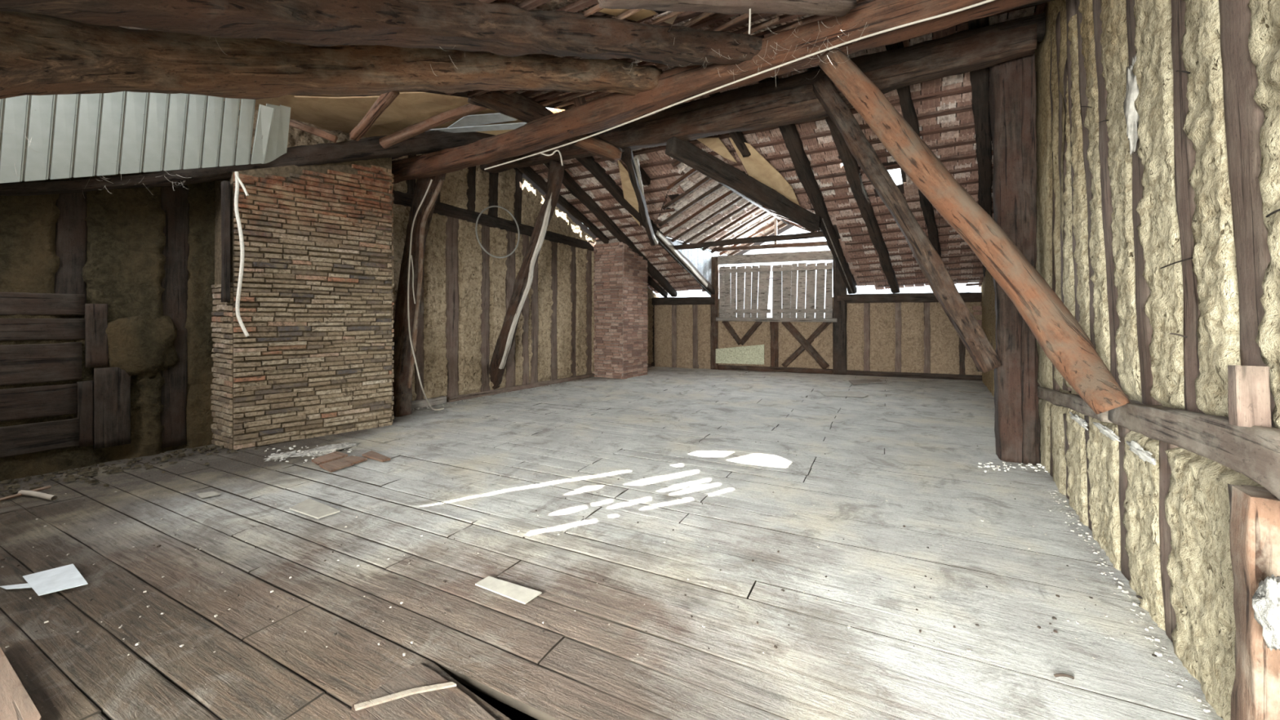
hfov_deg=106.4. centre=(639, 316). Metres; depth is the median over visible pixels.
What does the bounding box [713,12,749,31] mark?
lath
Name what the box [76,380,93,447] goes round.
board
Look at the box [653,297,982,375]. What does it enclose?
wall
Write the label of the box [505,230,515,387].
stud
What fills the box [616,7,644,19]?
lath
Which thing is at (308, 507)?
card piece
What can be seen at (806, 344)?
brace
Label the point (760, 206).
ridge
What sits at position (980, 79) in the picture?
rafter
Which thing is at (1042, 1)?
purlin
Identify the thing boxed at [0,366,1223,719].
floor
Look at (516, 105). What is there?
ceiling tiles
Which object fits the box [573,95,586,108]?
strut
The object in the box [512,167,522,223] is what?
stud
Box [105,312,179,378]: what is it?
daub bulge
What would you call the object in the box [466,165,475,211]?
stud
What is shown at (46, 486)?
stick
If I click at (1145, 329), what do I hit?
stud
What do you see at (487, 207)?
hoop
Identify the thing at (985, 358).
brace
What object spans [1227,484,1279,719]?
stud
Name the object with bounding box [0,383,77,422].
board
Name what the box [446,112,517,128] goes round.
sheet
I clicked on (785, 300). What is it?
shutter
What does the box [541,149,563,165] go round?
cable
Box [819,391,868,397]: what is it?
card piece
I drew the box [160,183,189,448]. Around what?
stud
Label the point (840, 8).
log beam
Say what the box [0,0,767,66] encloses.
log beam
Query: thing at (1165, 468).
stud
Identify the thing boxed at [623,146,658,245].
rafter
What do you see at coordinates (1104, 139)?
stud
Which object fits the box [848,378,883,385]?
scrap
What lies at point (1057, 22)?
stud
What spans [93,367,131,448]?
board
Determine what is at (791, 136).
rafter
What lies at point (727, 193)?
rafter
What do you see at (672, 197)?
ceiling
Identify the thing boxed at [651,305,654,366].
stud
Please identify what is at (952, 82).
roof
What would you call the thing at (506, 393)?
rubble
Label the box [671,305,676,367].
stud
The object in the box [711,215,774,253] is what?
rafter
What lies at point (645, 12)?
sheet
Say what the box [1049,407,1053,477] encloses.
stud
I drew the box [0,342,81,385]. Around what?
board
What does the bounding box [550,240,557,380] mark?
stud
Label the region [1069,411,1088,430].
plaster patch
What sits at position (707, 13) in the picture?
lath
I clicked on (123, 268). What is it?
wall
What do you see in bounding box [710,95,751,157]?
rafter
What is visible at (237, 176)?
rope
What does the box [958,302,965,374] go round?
stud
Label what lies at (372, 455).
scrap
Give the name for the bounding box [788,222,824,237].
rafter
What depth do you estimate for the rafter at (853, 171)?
7.84 m
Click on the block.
(1248, 386)
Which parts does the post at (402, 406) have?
split strip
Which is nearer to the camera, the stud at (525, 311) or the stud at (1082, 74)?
the stud at (1082, 74)
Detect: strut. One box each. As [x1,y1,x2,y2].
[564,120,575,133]
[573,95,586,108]
[773,217,777,244]
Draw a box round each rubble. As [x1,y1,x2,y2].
[0,444,258,497]
[264,444,355,462]
[411,376,601,411]
[977,462,1048,472]
[1048,489,1210,712]
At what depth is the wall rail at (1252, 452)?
1.59 m
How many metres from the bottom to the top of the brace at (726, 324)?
0.698 m
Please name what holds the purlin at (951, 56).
on the post at (556, 171)
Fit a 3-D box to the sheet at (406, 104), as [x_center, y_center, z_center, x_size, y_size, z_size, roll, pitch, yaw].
[-2.805,-2.442,5.592,2.068,0.051,0.646,0,0,32]
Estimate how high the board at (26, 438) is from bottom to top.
0.260 m
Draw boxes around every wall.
[0,90,658,481]
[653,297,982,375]
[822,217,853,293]
[981,0,1279,719]
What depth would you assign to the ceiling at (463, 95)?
5.97 m
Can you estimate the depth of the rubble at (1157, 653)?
2.37 m
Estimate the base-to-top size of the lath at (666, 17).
0.047 m
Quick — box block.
[1227,364,1271,428]
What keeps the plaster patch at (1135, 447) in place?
attached to the wall at (1197, 504)
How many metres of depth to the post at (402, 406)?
6.82 m
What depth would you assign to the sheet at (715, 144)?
7.12 m
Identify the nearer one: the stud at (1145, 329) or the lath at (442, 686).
the lath at (442, 686)
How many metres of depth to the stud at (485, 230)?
8.47 m
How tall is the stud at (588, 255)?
3.022 m
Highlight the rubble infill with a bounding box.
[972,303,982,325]
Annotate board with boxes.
[0,291,84,315]
[0,318,84,341]
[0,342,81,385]
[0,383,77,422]
[0,417,79,457]
[0,647,41,719]
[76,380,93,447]
[84,303,108,368]
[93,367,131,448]
[221,180,230,302]
[349,663,495,719]
[715,344,764,364]
[717,250,832,264]
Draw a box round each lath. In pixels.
[354,681,456,711]
[583,3,602,17]
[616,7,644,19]
[652,8,692,25]
[680,9,717,26]
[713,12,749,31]
[742,17,779,34]
[768,21,802,38]
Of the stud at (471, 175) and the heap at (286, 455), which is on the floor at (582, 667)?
the heap at (286, 455)
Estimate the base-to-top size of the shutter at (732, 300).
1.388 m
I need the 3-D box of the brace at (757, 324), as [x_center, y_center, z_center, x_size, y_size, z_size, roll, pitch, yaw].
[2.877,0.403,12.429,0.610,0.699,0.108,0,0,23]
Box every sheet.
[0,583,31,589]
[22,564,88,595]
[293,95,380,130]
[372,91,464,126]
[430,122,527,133]
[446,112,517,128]
[598,7,656,21]
[617,160,639,225]
[656,15,676,24]
[697,137,737,162]
[728,137,799,205]
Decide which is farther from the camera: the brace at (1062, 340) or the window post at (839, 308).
the window post at (839, 308)
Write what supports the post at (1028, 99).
on the floor at (582, 667)
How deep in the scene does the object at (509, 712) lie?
2.05 m
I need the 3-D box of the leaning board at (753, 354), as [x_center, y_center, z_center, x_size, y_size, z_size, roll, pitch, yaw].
[2.580,0.968,12.420,1.273,0.515,0.130,0,0,22]
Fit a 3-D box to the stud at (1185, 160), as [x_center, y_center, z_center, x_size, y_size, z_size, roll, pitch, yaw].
[2.300,-1.046,1.968,0.135,2.926,0.483,0,0,31]
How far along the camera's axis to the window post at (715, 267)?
12.72 m
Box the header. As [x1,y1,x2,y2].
[711,240,826,251]
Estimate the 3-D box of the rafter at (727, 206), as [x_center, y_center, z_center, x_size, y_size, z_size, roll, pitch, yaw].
[1.450,-2.122,10.399,1.727,0.858,0.070,0,0,32]
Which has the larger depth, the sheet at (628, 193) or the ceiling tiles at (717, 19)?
the sheet at (628, 193)
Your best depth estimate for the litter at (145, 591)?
2.35 m
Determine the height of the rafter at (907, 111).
2.443 m
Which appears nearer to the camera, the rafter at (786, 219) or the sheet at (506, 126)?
the sheet at (506, 126)
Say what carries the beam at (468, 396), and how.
on the floor at (582, 667)
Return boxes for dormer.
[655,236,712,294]
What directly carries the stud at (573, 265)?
attached to the wall at (123, 268)
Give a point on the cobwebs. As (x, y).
(759, 15)
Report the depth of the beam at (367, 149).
5.36 m
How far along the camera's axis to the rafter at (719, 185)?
9.33 m
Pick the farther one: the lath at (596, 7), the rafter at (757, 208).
the rafter at (757, 208)
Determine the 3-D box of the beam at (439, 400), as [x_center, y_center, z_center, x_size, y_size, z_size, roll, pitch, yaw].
[-3.531,1.354,7.133,0.126,0.149,1.400,0,0,32]
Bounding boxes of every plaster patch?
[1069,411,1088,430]
[1093,422,1120,441]
[1123,53,1139,156]
[1125,440,1156,465]
[1252,573,1279,650]
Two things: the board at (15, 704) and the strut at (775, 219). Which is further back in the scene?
the strut at (775, 219)
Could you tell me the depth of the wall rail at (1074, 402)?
3.44 m
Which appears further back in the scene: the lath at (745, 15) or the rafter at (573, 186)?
the rafter at (573, 186)
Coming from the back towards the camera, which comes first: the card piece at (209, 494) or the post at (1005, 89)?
the post at (1005, 89)
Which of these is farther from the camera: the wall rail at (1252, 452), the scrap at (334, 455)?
the scrap at (334, 455)
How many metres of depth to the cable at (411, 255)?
6.59 m
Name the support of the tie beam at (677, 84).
attached to the wall at (123, 268)
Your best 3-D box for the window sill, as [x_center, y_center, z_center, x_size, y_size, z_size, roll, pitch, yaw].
[3.404,0.074,12.143,2.956,0.112,0.219,0,0,22]
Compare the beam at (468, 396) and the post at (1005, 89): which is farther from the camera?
the beam at (468, 396)
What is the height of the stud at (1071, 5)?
3.051 m
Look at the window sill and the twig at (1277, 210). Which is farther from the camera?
the window sill
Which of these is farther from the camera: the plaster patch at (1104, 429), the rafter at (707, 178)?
the rafter at (707, 178)
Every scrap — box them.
[311,451,347,465]
[319,455,367,472]
[361,450,390,462]
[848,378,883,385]
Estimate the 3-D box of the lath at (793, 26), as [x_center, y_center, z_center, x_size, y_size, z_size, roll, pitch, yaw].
[1.298,-2.563,4.284,0.024,0.067,0.344,0,0,-37]
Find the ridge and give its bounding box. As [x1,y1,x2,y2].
[709,176,790,225]
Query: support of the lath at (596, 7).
attached to the ceiling tiles at (717, 19)
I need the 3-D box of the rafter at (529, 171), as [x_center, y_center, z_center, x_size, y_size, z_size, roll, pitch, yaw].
[-0.933,-1.846,10.703,0.160,2.619,6.357,0,0,32]
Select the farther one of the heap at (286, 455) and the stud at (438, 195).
the stud at (438, 195)
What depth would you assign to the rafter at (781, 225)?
13.07 m
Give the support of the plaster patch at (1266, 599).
attached to the stud at (1254, 517)
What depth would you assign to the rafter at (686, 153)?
6.96 m
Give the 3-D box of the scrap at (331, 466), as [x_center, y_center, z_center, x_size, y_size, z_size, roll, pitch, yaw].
[-2.794,1.376,4.482,0.262,0.020,0.380,0,0,24]
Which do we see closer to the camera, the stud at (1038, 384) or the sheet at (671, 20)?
the sheet at (671, 20)
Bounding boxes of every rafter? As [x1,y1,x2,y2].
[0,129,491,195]
[288,119,337,142]
[349,91,399,141]
[378,102,485,148]
[517,166,667,297]
[544,163,677,297]
[573,135,622,160]
[576,156,715,294]
[620,150,650,185]
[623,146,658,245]
[657,183,723,226]
[662,175,711,209]
[663,190,733,235]
[665,137,821,231]
[666,168,697,190]
[671,160,680,167]
[671,195,743,242]
[682,201,752,244]
[697,206,759,242]
[702,211,768,250]
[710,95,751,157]
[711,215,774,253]
[719,218,781,255]
[727,222,786,255]
[767,77,857,293]
[770,210,822,231]
[777,214,817,231]
[783,218,817,231]
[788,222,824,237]
[806,65,899,293]
[884,40,942,260]
[968,17,992,276]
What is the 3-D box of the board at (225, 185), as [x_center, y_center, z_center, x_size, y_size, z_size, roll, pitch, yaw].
[-4.296,-0.775,4.959,0.097,1.250,0.055,0,0,32]
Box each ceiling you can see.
[23,156,400,173]
[207,91,524,138]
[421,91,573,110]
[515,5,1036,289]
[648,7,674,14]
[655,183,793,254]
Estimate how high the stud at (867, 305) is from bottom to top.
1.780 m
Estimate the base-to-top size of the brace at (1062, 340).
2.506 m
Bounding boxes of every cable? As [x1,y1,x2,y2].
[407,179,444,410]
[410,255,415,303]
[484,0,994,169]
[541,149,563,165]
[748,8,751,34]
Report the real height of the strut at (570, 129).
0.283 m
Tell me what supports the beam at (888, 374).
on the floor at (582, 667)
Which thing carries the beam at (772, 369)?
on the floor at (582, 667)
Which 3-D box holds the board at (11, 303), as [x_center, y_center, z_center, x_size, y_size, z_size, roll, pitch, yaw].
[-5.317,-0.111,4.230,0.039,0.200,0.537,0,0,32]
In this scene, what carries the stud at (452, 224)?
attached to the wall at (123, 268)
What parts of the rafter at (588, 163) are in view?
split strip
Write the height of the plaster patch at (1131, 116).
0.527 m
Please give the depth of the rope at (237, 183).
4.94 m
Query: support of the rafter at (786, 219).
attached to the ridge
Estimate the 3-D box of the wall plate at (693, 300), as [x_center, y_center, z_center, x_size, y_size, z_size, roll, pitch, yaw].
[1.181,-0.431,13.126,1.802,0.222,0.236,0,0,22]
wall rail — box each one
[391,190,594,251]
[1037,386,1112,422]
[1107,399,1279,501]
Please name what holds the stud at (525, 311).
attached to the wall at (123, 268)
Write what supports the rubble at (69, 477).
on the floor at (582, 667)
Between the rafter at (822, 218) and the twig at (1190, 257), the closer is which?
the twig at (1190, 257)
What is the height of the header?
0.113 m
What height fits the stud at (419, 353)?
3.154 m
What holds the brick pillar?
on the floor at (582, 667)
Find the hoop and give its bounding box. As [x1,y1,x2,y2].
[475,205,519,257]
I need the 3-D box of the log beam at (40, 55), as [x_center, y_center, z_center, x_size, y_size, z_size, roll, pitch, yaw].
[-1.648,-1.525,3.262,4.298,1.577,0.727,0,0,-40]
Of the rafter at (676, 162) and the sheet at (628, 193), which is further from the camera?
the sheet at (628, 193)
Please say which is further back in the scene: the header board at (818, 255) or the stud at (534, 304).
the header board at (818, 255)
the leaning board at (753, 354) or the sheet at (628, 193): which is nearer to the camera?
the sheet at (628, 193)
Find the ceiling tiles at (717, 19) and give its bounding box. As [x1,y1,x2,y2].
[423,0,872,110]
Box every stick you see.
[0,485,51,501]
[17,489,57,501]
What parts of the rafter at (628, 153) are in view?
split strip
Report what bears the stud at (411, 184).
attached to the wall at (123, 268)
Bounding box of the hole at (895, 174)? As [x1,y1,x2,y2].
[887,168,902,185]
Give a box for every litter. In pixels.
[0,404,1156,659]
[1,392,1114,658]
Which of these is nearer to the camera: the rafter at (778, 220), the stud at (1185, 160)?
the stud at (1185, 160)
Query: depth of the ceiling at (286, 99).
5.91 m
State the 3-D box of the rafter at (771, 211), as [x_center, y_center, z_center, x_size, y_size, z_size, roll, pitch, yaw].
[3.784,-2.121,10.927,1.660,0.858,0.070,0,0,32]
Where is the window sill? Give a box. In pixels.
[715,317,836,322]
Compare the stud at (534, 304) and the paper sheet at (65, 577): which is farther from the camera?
the stud at (534, 304)
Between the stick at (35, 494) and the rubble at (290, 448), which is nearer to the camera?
the stick at (35, 494)
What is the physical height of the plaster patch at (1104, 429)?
0.060 m
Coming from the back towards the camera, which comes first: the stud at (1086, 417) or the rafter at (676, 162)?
the rafter at (676, 162)
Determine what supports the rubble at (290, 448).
on the floor at (582, 667)
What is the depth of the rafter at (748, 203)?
10.82 m
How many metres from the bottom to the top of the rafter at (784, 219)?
0.858 m
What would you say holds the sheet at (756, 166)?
attached to the rafter at (740, 138)
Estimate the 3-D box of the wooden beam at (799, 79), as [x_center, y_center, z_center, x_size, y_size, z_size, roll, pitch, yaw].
[0.453,-2.671,6.308,7.523,0.317,0.246,0,0,32]
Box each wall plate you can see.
[651,296,715,305]
[836,292,982,303]
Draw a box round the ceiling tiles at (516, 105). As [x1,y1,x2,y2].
[467,91,622,163]
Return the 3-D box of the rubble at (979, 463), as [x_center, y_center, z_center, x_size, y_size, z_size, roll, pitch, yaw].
[3.469,1.380,4.406,0.782,0.022,0.284,0,0,-2]
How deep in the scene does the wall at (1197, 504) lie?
2.16 m
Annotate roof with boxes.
[520,3,1045,293]
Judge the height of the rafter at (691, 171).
0.340 m
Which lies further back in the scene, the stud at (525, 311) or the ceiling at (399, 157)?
the stud at (525, 311)
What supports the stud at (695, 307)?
attached to the wall at (944, 340)
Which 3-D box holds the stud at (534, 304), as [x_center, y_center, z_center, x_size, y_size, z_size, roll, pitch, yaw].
[-2.140,-0.138,9.546,0.133,3.076,0.227,0,0,32]
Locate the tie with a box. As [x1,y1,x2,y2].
[675,231,824,249]
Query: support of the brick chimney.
on the floor at (582, 667)
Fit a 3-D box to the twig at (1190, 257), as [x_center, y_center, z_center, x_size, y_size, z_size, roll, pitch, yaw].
[2.166,-0.216,1.936,0.006,0.010,0.432,0,0,37]
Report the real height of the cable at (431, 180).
3.293 m
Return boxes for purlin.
[480,23,1036,173]
[952,0,1053,26]
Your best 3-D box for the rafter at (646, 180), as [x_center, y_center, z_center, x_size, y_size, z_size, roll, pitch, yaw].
[-0.346,-2.701,7.688,0.148,0.774,1.842,0,0,32]
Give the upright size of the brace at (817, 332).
1.269 m
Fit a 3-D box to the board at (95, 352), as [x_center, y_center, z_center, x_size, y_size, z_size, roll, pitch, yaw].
[-5.132,0.177,4.514,0.044,0.598,0.150,0,0,32]
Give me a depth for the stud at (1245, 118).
1.57 m
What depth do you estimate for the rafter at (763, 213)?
11.72 m
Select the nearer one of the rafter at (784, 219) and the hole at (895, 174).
the hole at (895, 174)
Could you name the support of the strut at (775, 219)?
on the header
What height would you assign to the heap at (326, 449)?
0.075 m
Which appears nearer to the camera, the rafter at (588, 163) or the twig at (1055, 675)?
the twig at (1055, 675)
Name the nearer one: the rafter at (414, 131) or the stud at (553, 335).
the rafter at (414, 131)
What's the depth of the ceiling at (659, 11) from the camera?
3.80 m
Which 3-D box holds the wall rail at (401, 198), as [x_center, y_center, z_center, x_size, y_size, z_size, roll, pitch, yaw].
[-2.293,-1.688,9.264,0.132,0.218,5.351,0,-2,32]
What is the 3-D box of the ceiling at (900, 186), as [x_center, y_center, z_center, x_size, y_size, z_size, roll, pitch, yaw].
[2.332,-1.981,9.431,7.920,2.504,7.487,0,0,32]
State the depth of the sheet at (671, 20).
3.70 m
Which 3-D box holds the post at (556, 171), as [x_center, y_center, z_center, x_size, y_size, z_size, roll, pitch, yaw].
[-2.130,-0.511,8.088,2.206,3.935,0.489,0,0,42]
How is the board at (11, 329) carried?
attached to the wall at (123, 268)
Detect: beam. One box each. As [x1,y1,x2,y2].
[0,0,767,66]
[0,11,662,99]
[391,0,1042,183]
[411,395,446,409]
[448,364,651,402]
[597,0,857,17]
[598,12,1045,132]
[718,364,832,374]
[846,369,982,380]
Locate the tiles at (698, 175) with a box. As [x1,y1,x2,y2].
[656,166,787,255]
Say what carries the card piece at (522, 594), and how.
on the floor at (582, 667)
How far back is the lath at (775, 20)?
4.07 m
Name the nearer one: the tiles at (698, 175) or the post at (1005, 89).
the post at (1005, 89)
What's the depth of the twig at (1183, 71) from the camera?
1.86 m
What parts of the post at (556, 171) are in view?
split strip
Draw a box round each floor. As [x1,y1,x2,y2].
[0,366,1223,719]
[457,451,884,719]
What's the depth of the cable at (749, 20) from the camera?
2.98 m
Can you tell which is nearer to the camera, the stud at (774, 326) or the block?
the block
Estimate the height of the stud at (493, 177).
1.199 m
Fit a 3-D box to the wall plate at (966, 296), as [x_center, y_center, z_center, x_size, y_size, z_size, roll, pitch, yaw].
[6.208,-0.431,11.065,3.049,0.231,0.236,0,0,22]
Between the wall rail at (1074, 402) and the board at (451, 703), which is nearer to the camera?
the board at (451, 703)
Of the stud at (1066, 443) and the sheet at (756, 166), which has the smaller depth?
the stud at (1066, 443)
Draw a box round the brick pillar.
[591,240,648,378]
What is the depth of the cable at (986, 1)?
3.76 m
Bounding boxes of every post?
[391,173,446,417]
[488,160,564,389]
[710,256,719,369]
[832,256,847,374]
[988,57,1040,465]
[1020,52,1036,465]
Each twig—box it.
[1053,673,1074,679]
[1160,257,1193,268]
[1169,333,1187,337]
[1175,70,1190,73]
[1265,208,1279,217]
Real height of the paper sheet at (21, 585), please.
0.003 m
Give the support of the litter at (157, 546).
on the floor at (582, 667)
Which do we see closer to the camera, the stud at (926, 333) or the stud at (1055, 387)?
the stud at (1055, 387)
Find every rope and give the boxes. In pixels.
[234,171,248,337]
[235,175,248,195]
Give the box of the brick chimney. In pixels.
[210,158,394,449]
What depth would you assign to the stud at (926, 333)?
10.89 m
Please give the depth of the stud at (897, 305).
11.11 m
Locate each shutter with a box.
[719,265,770,317]
[772,262,832,318]
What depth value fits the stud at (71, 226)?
4.41 m
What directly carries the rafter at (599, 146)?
attached to the ceiling tiles at (516, 105)
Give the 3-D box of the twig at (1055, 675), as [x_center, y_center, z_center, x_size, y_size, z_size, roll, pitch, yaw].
[1.632,1.383,1.842,0.069,0.018,0.011,0,0,9]
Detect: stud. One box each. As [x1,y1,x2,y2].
[53,191,87,303]
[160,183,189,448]
[405,154,415,194]
[414,260,424,400]
[435,191,439,202]
[445,216,458,402]
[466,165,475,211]
[480,224,489,391]
[488,172,498,217]
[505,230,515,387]
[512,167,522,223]
[521,234,528,385]
[529,235,538,383]
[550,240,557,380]
[569,245,576,377]
[585,249,591,374]
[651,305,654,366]
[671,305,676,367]
[692,304,698,368]
[769,321,778,366]
[863,302,870,371]
[894,302,902,372]
[923,302,930,373]
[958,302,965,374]
[1035,71,1039,386]
[1049,35,1059,391]
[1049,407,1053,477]
[1055,11,1071,391]
[1062,413,1069,499]
[1066,0,1079,323]
[1076,0,1095,349]
[1084,415,1092,531]
[1093,0,1128,399]
[1117,424,1131,581]
[1124,0,1162,405]
[1159,440,1177,642]
[1168,0,1204,413]
[1222,0,1275,427]
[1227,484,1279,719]
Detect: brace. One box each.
[721,321,740,345]
[738,321,762,345]
[781,321,829,368]
[781,322,831,367]
[812,75,1002,373]
[818,48,1129,414]
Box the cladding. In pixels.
[0,90,290,182]
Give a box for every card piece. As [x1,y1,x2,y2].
[195,491,220,497]
[289,497,340,519]
[475,576,542,604]
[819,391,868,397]
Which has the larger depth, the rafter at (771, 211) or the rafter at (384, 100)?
the rafter at (771, 211)
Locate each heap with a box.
[263,450,301,462]
[289,442,361,457]
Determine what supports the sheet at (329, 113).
attached to the ceiling at (286, 99)
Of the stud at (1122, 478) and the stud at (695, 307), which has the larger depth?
the stud at (695, 307)
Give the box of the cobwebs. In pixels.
[1,14,866,195]
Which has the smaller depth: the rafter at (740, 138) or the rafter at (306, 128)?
the rafter at (306, 128)
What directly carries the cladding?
hanging from the beam at (367, 149)
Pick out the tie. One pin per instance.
(820, 233)

